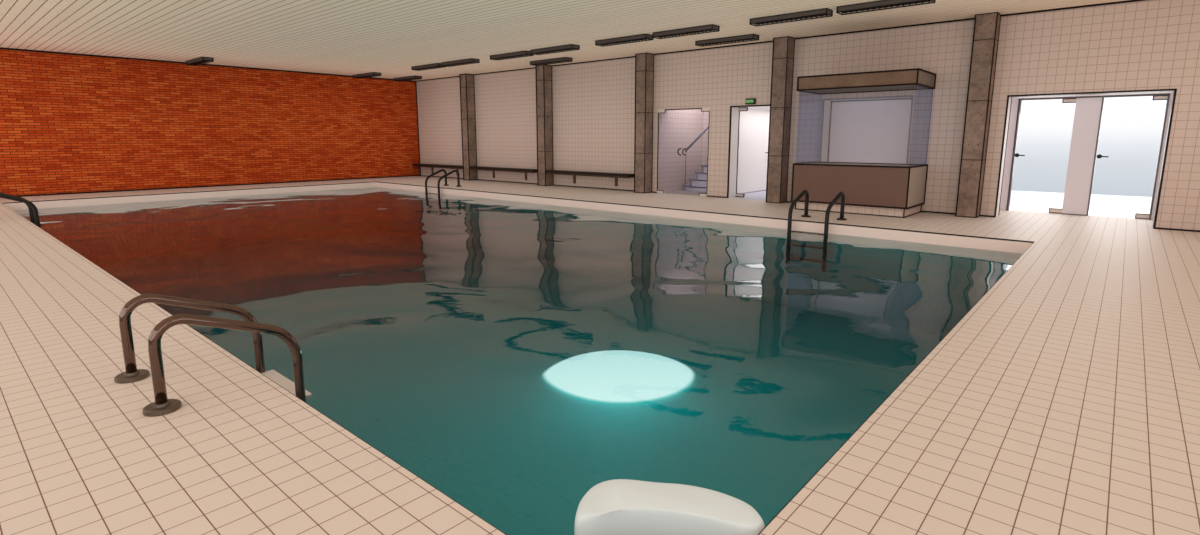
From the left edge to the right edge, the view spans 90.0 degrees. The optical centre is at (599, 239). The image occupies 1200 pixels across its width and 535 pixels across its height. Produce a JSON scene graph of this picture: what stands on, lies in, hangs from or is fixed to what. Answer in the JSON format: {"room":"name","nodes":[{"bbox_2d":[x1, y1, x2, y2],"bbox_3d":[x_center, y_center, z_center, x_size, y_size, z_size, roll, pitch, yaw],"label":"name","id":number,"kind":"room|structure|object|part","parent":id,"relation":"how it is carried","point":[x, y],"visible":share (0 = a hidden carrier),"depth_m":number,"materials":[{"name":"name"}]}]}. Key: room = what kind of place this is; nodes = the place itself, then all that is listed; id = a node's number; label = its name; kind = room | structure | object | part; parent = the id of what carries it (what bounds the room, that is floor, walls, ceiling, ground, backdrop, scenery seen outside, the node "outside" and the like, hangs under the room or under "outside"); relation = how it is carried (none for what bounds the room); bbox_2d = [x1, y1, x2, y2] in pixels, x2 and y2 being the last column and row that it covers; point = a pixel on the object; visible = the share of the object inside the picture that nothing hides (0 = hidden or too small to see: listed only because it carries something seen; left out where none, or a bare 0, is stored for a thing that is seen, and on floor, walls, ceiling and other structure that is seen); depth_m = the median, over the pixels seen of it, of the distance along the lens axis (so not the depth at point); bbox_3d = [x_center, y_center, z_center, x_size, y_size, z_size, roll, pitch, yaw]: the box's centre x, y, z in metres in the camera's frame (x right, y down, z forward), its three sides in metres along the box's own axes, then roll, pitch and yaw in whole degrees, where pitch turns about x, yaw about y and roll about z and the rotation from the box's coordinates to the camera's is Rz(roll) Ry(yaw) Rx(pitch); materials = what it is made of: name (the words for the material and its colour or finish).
{"room":"indoor swimming pool","nodes":[
{"label":"indoor swimming pool","id":0,"kind":"room"},
{"bbox_2d":[0,49,419,194],"bbox_3d":[-14.059,-3.598,18.854,0.200,4.010,18.786,8,13,40],"label":"wall","id":1,"kind":"structure","parent":0,"point":[69,123],"depth_m":19.41,"materials":[{"name":"orange brick"}]},
{"bbox_2d":[0,47,415,81],"bbox_3d":[-13.910,-5.550,18.527,0.020,0.050,18.586,8,13,40],"label":"trim","id":2,"kind":"structure","parent":1,"relation":"attached to","point":[0,47],"depth_m":18.84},
{"bbox_2d":[14,175,419,196],"bbox_3d":[-13.910,-1.643,19.187,0.020,0.045,18.586,8,13,40],"label":"trim","id":3,"kind":"structure","parent":1,"relation":"attached to","point":[406,175],"depth_m":19.81,"materials":[{"name":"beige tile"}]},
{"bbox_2d":[0,0,1126,80],"bbox_3d":[-2.876,-4.069,9.162,29.515,0.150,19.236,8,13,40],"label":"ceiling","id":4,"kind":"structure","parent":0,"point":[389,38],"depth_m":12.87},
{"bbox_2d":[186,57,213,65],"bbox_3d":[-12.373,-5.525,18.542,1.585,0.121,0.296,8,13,40],"label":"ceiling lamp","id":5,"kind":"object","parent":4,"relation":"attached to","point":[201,60],"visible":1,"depth_m":18.33,"materials":[{"name":"grey metal"}]},
{"bbox_2d":[353,72,380,78],"bbox_3d":[-8.822,-6.227,22.697,1.585,0.121,0.296,8,13,40],"label":"ceiling lamp","id":6,"kind":"object","parent":4,"relation":"attached to","point":[371,74],"visible":1,"depth_m":22.56,"materials":[{"name":"grey metal"}]},
{"bbox_2d":[394,75,421,80],"bbox_3d":[-7.663,-6.428,23.884,1.585,0.121,0.296,8,13,40],"label":"ceiling lamp","id":7,"kind":"object","parent":4,"relation":"attached to","point":[407,78],"visible":1,"depth_m":23.75,"materials":[{"name":"grey metal"}]},
{"bbox_2d":[411,63,445,70],"bbox_3d":[-5.728,-5.777,20.029,1.585,0.121,0.296,8,13,40],"label":"ceiling lamp","id":8,"kind":"object","parent":4,"relation":"attached to","point":[435,65],"visible":0.94,"depth_m":19.95,"materials":[{"name":"grey metal"}]},
{"bbox_2d":[441,58,479,66],"bbox_3d":[-4.403,-5.583,18.887,1.585,0.121,0.296,8,13,40],"label":"ceiling lamp","id":9,"kind":"object","parent":4,"relation":"attached to","point":[470,60],"visible":1,"depth_m":18.76,"materials":[{"name":"grey metal"}]},
{"bbox_2d":[490,51,533,60],"bbox_3d":[-2.558,-5.315,17.297,1.585,0.121,0.296,8,13,40],"label":"ceiling lamp","id":10,"kind":"object","parent":4,"relation":"attached to","point":[519,54],"visible":0.95,"depth_m":17.19,"materials":[{"name":"grey metal"}]},
{"bbox_2d":[530,57,572,65],"bbox_3d":[-1.527,-5.534,18.595,1.585,0.121,0.296,8,13,40],"label":"ceiling lamp","id":11,"kind":"object","parent":4,"relation":"attached to","point":[561,59],"visible":1,"depth_m":18.47,"materials":[{"name":"grey metal"}]},
{"bbox_2d":[530,44,579,54],"bbox_3d":[-1.226,-5.120,16.148,1.585,0.121,0.296,8,13,40],"label":"ceiling lamp","id":12,"kind":"object","parent":4,"relation":"attached to","point":[570,47],"visible":1,"depth_m":16.03,"materials":[{"name":"grey metal"}]},
{"bbox_2d":[595,34,653,46],"bbox_3d":[0.573,-4.858,14.597,1.585,0.121,0.296,8,13,40],"label":"ceiling lamp","id":13,"kind":"object","parent":4,"relation":"attached to","point":[644,37],"visible":0.98,"depth_m":14.50,"materials":[{"name":"grey metal"}]},
{"bbox_2d":[652,24,719,38],"bbox_3d":[1.906,-4.664,13.448,1.585,0.121,0.296,8,13,40],"label":"ceiling lamp","id":14,"kind":"object","parent":4,"relation":"attached to","point":[705,28],"visible":1,"depth_m":13.35,"materials":[{"name":"grey metal"}]},
{"bbox_2d":[695,34,758,46],"bbox_3d":[3.080,-4.863,14.623,1.585,0.121,0.296,8,13,40],"label":"ceiling lamp","id":15,"kind":"object","parent":4,"relation":"attached to","point":[749,37],"visible":1,"depth_m":14.52,"materials":[{"name":"grey metal"}]},
{"bbox_2d":[749,8,832,26],"bbox_3d":[3.750,-4.395,11.858,1.585,0.121,0.296,8,13,40],"label":"ceiling lamp","id":16,"kind":"object","parent":4,"relation":"attached to","point":[824,12],"visible":1,"depth_m":11.76,"materials":[{"name":"grey metal"}]},
{"bbox_2d":[836,0,935,14],"bbox_3d":[5.075,-4.202,10.716,1.585,0.121,0.296,8,13,40],"label":"ceiling lamp","id":17,"kind":"object","parent":4,"relation":"attached to","point":[869,6],"visible":1,"depth_m":10.73,"materials":[{"name":"grey metal"}]},
{"bbox_2d":[0,176,1199,534],"bbox_3d":[-1.111,-0.254,11.854,29.115,0.250,24.200,8,13,40],"label":"floor","id":18,"kind":"structure","parent":0,"point":[1066,400],"depth_m":3.45,"materials":[{"name":"tile"}]},
{"bbox_2d":[0,193,42,225],"bbox_3d":[-12.224,-0.296,12.412,0.920,1.487,0.971,8,13,40],"label":"pool ladder","id":19,"kind":"object","parent":18,"relation":"on","point":[33,211],"visible":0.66,"depth_m":12.41,"materials":[{"name":"black metal"}]},
{"bbox_2d":[114,294,311,416],"bbox_3d":[-2.636,1.104,4.147,0.920,1.480,0.971,8,13,40],"label":"pool ladder","id":20,"kind":"object","parent":18,"relation":"on","point":[162,405],"visible":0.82,"depth_m":4.00,"materials":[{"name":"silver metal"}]},
{"bbox_3d":[-2.907,1.064,4.387,0.062,1.480,0.852,8,13,40],"label":"rail","id":21,"kind":"part","parent":20,"relation":"part of","materials":[{"name":"silver metal"}]},
{"bbox_3d":[-2.359,1.143,3.915,0.062,1.480,0.852,8,13,40],"label":"rail","id":22,"kind":"part","parent":20,"relation":"part of","materials":[{"name":"silver metal"}]},
{"bbox_2d":[425,169,461,215],"bbox_3d":[-5.295,-1.617,20.225,0.920,1.487,0.971,8,13,40],"label":"pool ladder","id":23,"kind":"object","parent":18,"relation":"on","point":[441,170],"visible":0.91,"depth_m":20.10,"materials":[{"name":"black metal"}]},
{"bbox_3d":[-5.573,-1.656,20.457,0.076,1.487,0.866,8,13,40],"label":"rail","id":24,"kind":"part","parent":23,"relation":"part of","materials":[{"name":"black metal"}]},
{"bbox_3d":[-5.025,-1.576,19.985,0.076,1.487,0.866,8,13,40],"label":"rail","id":25,"kind":"part","parent":23,"relation":"part of","materials":[{"name":"black metal"}]},
{"bbox_2d":[459,73,477,179],"bbox_3d":[-5.060,-4.324,23.148,0.402,4.039,0.413,8,13,40],"label":"concrete pillar","id":26,"kind":"structure","parent":18,"relation":"on","point":[467,86],"depth_m":23.02,"materials":[{"name":"concrete"}]},
{"bbox_2d":[4,182,1032,534],"bbox_3d":[-4.112,0.539,12.412,20.596,1.960,10.401,8,13,40],"label":"pool water","id":27,"kind":"object","parent":18,"relation":"in","point":[433,344],"visible":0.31,"depth_m":10.47,"materials":[{"name":"teal liquid"}]},
{"bbox_2d":[14,187,911,265],"bbox_3d":[-4.112,0.568,12.417,20.356,1.660,10.161,8,13,40],"label":"pool edge","id":28,"kind":"object","parent":27,"relation":"in","point":[308,204],"visible":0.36,"depth_m":15.00,"materials":[{"name":"beige tile"}]},
{"bbox_2d":[574,479,764,534],"bbox_3d":[0.308,1.347,2.724,0.825,0.376,0.324,1,10,5],"label":"float","id":29,"kind":"object","parent":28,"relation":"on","point":[616,506],"visible":0.99,"depth_m":2.63,"materials":[{"name":"white plastic"}]},
{"bbox_2d":[3,182,1033,534],"bbox_3d":[-4.115,-0.444,12.265,20.270,0.018,10.085,8,13,40],"label":"trim","id":30,"kind":"structure","parent":27,"relation":"attached to","point":[359,182],"depth_m":10.80,"materials":[{"name":"beige tile"}]},
{"bbox_2d":[543,350,693,401],"bbox_3d":[0.295,1.945,8.686,2.049,0.070,2.040,8,13,40],"label":"lamp","id":31,"kind":"object","parent":27,"relation":"on","point":[611,375],"visible":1,"depth_m":8.53,"materials":[{"name":"plastic"}]},
{"bbox_2d":[535,65,553,185],"bbox_3d":[-1.874,-3.860,20.401,0.399,4.036,0.410,8,13,40],"label":"concrete pillar","id":32,"kind":"structure","parent":18,"relation":"on","point":[544,95],"depth_m":20.27,"materials":[{"name":"concrete"}]},
{"bbox_2d":[634,53,653,192],"bbox_3d":[1.298,-3.397,17.667,0.394,4.031,0.405,8,13,40],"label":"concrete pillar","id":33,"kind":"structure","parent":18,"relation":"on","point":[644,62],"depth_m":17.54,"materials":[{"name":"concrete"}]},
{"bbox_2d":[683,125,708,191],"bbox_3d":[3.577,-2.552,18.379,1.670,2.107,1.164,8,13,40],"label":"staircase","id":34,"kind":"structure","parent":18,"relation":"on","point":[699,184],"depth_m":18.29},
{"bbox_2d":[766,36,794,202],"bbox_3d":[4.482,-2.933,14.922,0.391,4.028,0.402,8,13,40],"label":"concrete pillar","id":35,"kind":"structure","parent":18,"relation":"on","point":[783,52],"depth_m":14.79,"materials":[{"name":"concrete"}]},
{"bbox_2d":[785,190,846,271],"bbox_3d":[4.286,-0.216,11.939,0.920,1.487,0.971,8,13,40],"label":"pool ladder","id":36,"kind":"object","parent":18,"relation":"on","point":[840,194],"visible":1,"depth_m":11.79,"materials":[{"name":"black metal"}]},
{"bbox_3d":[4.009,-0.256,12.171,0.076,1.487,0.866,8,13,40],"label":"rail","id":37,"kind":"part","parent":36,"relation":"part of","materials":[{"name":"black metal"}]},
{"bbox_3d":[4.557,-0.176,11.698,0.076,1.487,0.866,8,13,40],"label":"rail","id":38,"kind":"part","parent":36,"relation":"part of","materials":[{"name":"black metal"}]},
{"bbox_2d":[791,68,935,217],"bbox_3d":[5.752,-2.110,13.245,2.454,2.956,1.404,8,13,40],"label":"kiosk","id":39,"kind":"object","parent":18,"relation":"on","point":[875,189],"visible":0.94,"depth_m":12.73,"materials":[{"name":"wood"}]},
{"bbox_2d":[792,162,926,207],"bbox_3d":[5.758,-1.265,13.395,2.415,0.830,1.384,8,13,40],"label":"counter","id":40,"kind":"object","parent":39,"relation":"on","point":[877,186],"depth_m":12.78,"materials":[{"name":"brown wood"}]},
{"bbox_2d":[955,12,1000,217],"bbox_3d":[7.666,-2.470,12.177,0.390,4.027,0.401,8,13,40],"label":"concrete pillar","id":41,"kind":"structure","parent":18,"relation":"on","point":[986,30],"depth_m":12.04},
{"bbox_2d":[658,109,702,191],"bbox_3d":[2.500,-3.159,18.686,0.216,3.200,2.574,8,13,40],"label":"wall","id":42,"kind":"structure","parent":0,"point":[678,129],"depth_m":18.48,"materials":[{"name":"tile"}]},
{"bbox_2d":[701,112,708,170],"bbox_3d":[4.126,-3.184,18.840,2.040,3.200,0.200,8,13,40],"label":"wall","id":43,"kind":"structure","parent":0,"point":[705,117],"depth_m":19.35,"materials":[{"name":"tile"}]},
{"bbox_2d":[737,108,769,192],"bbox_3d":[5.950,-2.885,17.971,2.200,2.900,5.164,8,13,40],"label":"wall","id":44,"kind":"structure","parent":0,"point":[754,123],"depth_m":17.81,"materials":[{"name":"white paint"}]},
{"bbox_2d":[748,106,769,109],"bbox_3d":[5.950,-3.950,17.791,2.200,0.140,5.164,8,13,40],"label":"ceiling","id":45,"kind":"structure","parent":0,"point":[761,107],"depth_m":16.89,"materials":[{"name":"white paint"}]},
{"bbox_2d":[416,0,1199,229],"bbox_3d":[3.306,-3.196,16.481,29.515,4.010,0.450,8,13,40],"label":"wall","id":46,"kind":"structure","parent":0,"point":[1149,44],"depth_m":13.70,"materials":[{"name":"white tile"}]},
{"bbox_2d":[415,82,420,175],"bbox_3d":[-7.800,-4.762,25.741,0.030,4.010,0.030,8,13,40],"label":"trim","id":47,"kind":"structure","parent":46,"relation":"attached to","point":[415,82],"depth_m":25.72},
{"bbox_2d":[413,163,462,175],"bbox_3d":[-6.556,-2.887,24.715,3.585,0.415,0.385,8,13,40],"label":"bench","id":48,"kind":"object","parent":46,"relation":"attached to","point":[431,166],"visible":0.8,"depth_m":24.55,"materials":[{"name":"brown wood"}]},
{"bbox_3d":[-6.556,-3.057,24.687,3.585,0.070,0.385,8,13,40],"label":"seat","id":49,"kind":"part","parent":48,"relation":"part of","materials":[{"name":"brown wood"}]},
{"bbox_2d":[470,166,536,179],"bbox_3d":[-3.543,-2.448,22.118,3.580,0.415,0.385,8,13,40],"label":"bench","id":50,"kind":"object","parent":46,"relation":"attached to","point":[493,169],"visible":0.89,"depth_m":21.80,"materials":[{"name":"brown wood"}]},
{"bbox_3d":[-3.543,-2.618,22.089,3.580,0.070,0.385,8,13,40],"label":"seat","id":51,"kind":"part","parent":50,"relation":"part of","materials":[{"name":"brown wood"}]},
{"bbox_2d":[546,170,633,185],"bbox_3d":[-0.373,-1.986,19.385,3.560,0.415,0.385,8,13,40],"label":"bench","id":52,"kind":"object","parent":46,"relation":"attached to","point":[616,176],"visible":0.92,"depth_m":19.06,"materials":[{"name":"brown wood"}]},
{"bbox_3d":[-0.373,-2.156,19.357,3.560,0.070,0.385,8,13,40],"label":"seat","id":53,"kind":"part","parent":52,"relation":"part of","materials":[{"name":"brown wood"}]},
{"bbox_2d":[657,107,709,195],"bbox_3d":[2.346,-2.510,17.143,1.732,2.435,0.103,8,13,40],"label":"door","id":54,"kind":"structure","parent":46,"relation":"in","point":[702,109],"depth_m":17.13,"materials":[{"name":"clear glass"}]},
{"bbox_2d":[745,98,755,103],"bbox_3d":[3.901,-3.589,15.544,0.270,0.144,0.059,8,13,40],"label":"exit sign","id":55,"kind":"object","parent":46,"relation":"attached to","point":[751,100],"visible":1,"depth_m":15.51,"materials":[{"name":"green plastic"}]},
{"bbox_2d":[736,107,767,196],"bbox_3d":[4.191,-2.343,16.169,1.130,2.430,0.078,9,13,42],"label":"door","id":56,"kind":"structure","parent":46,"relation":"in","point":[740,108],"depth_m":16.51,"materials":[{"name":"clear glass"}]},
{"bbox_3d":[3.788,-2.405,16.538,0.030,2.430,0.050,8,13,40],"label":"frame","id":57,"kind":"part","parent":56,"relation":"part of","materials":[{"name":"white metal"}]},
{"bbox_2d":[416,0,1146,81],"bbox_3d":[3.152,-5.127,15.975,29.115,0.034,0.020,8,13,40],"label":"trim","id":58,"kind":"structure","parent":46,"relation":"attached to","point":[1127,1],"depth_m":13.43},
{"bbox_2d":[421,175,1199,231],"bbox_3d":[3.152,-1.205,16.638,29.115,0.030,0.020,8,13,40],"label":"trim","id":59,"kind":"structure","parent":46,"relation":"attached to","point":[421,175],"depth_m":16.50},
{"bbox_2d":[819,95,913,163],"bbox_3d":[6.242,-2.551,14.013,1.990,1.500,0.510,8,13,40],"label":"window","id":60,"kind":"structure","parent":46,"relation":"in","point":[873,130],"depth_m":14.16,"materials":[{"name":"paint"}]},
{"bbox_2d":[727,89,1176,228],"bbox_3d":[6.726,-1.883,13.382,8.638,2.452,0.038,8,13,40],"label":"trim","id":61,"kind":"structure","parent":46,"relation":"attached to","point":[1175,90],"depth_m":11.47,"materials":[{"name":"metal"}]},
{"bbox_2d":[1000,93,1172,219],"bbox_3d":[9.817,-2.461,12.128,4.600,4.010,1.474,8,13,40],"label":"door frame","id":62,"kind":"structure","parent":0,"point":[1087,110],"depth_m":12.56,"materials":[{"name":"paint"}]},
{"bbox_2d":[1015,98,1076,213],"bbox_3d":[9.573,-1.812,13.015,0.971,2.420,0.101,8,12,38],"label":"door","id":63,"kind":"structure","parent":62,"relation":"in","point":[1072,100],"depth_m":12.93,"materials":[{"name":"clear glass"}]},
{"bbox_2d":[1006,93,1169,219],"bbox_3d":[10.103,-1.751,12.576,2.413,2.460,0.150,8,13,40],"label":"trim","id":64,"kind":"structure","parent":62,"relation":"attached to","point":[1168,94],"depth_m":12.42,"materials":[{"name":"white metal"}]},
{"bbox_2d":[1097,95,1167,218],"bbox_3d":[10.635,-1.658,12.100,0.971,2.420,0.101,8,12,38],"label":"door","id":65,"kind":"structure","parent":62,"relation":"in","point":[1160,97],"depth_m":12.03,"materials":[{"name":"clear glass"}]},
{"bbox_2d":[1012,92,1172,98],"bbox_3d":[9.738,-2.963,11.951,4.600,0.140,1.234,8,13,40],"label":"ceiling","id":66,"kind":"structure","parent":0,"point":[1152,92],"depth_m":12.17,"materials":[{"name":"white paint"}]},
{"label":"outside","id":67,"kind":"structure","parent":0,"visible":0},
{"bbox_2d":[1009,191,1151,217],"bbox_3d":[13.341,-0.677,14.205,10.500,0.200,6.280,8,13,40],"label":"terrace","id":68,"kind":"object","parent":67,"point":[1100,205],"depth_m":14.98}
]}

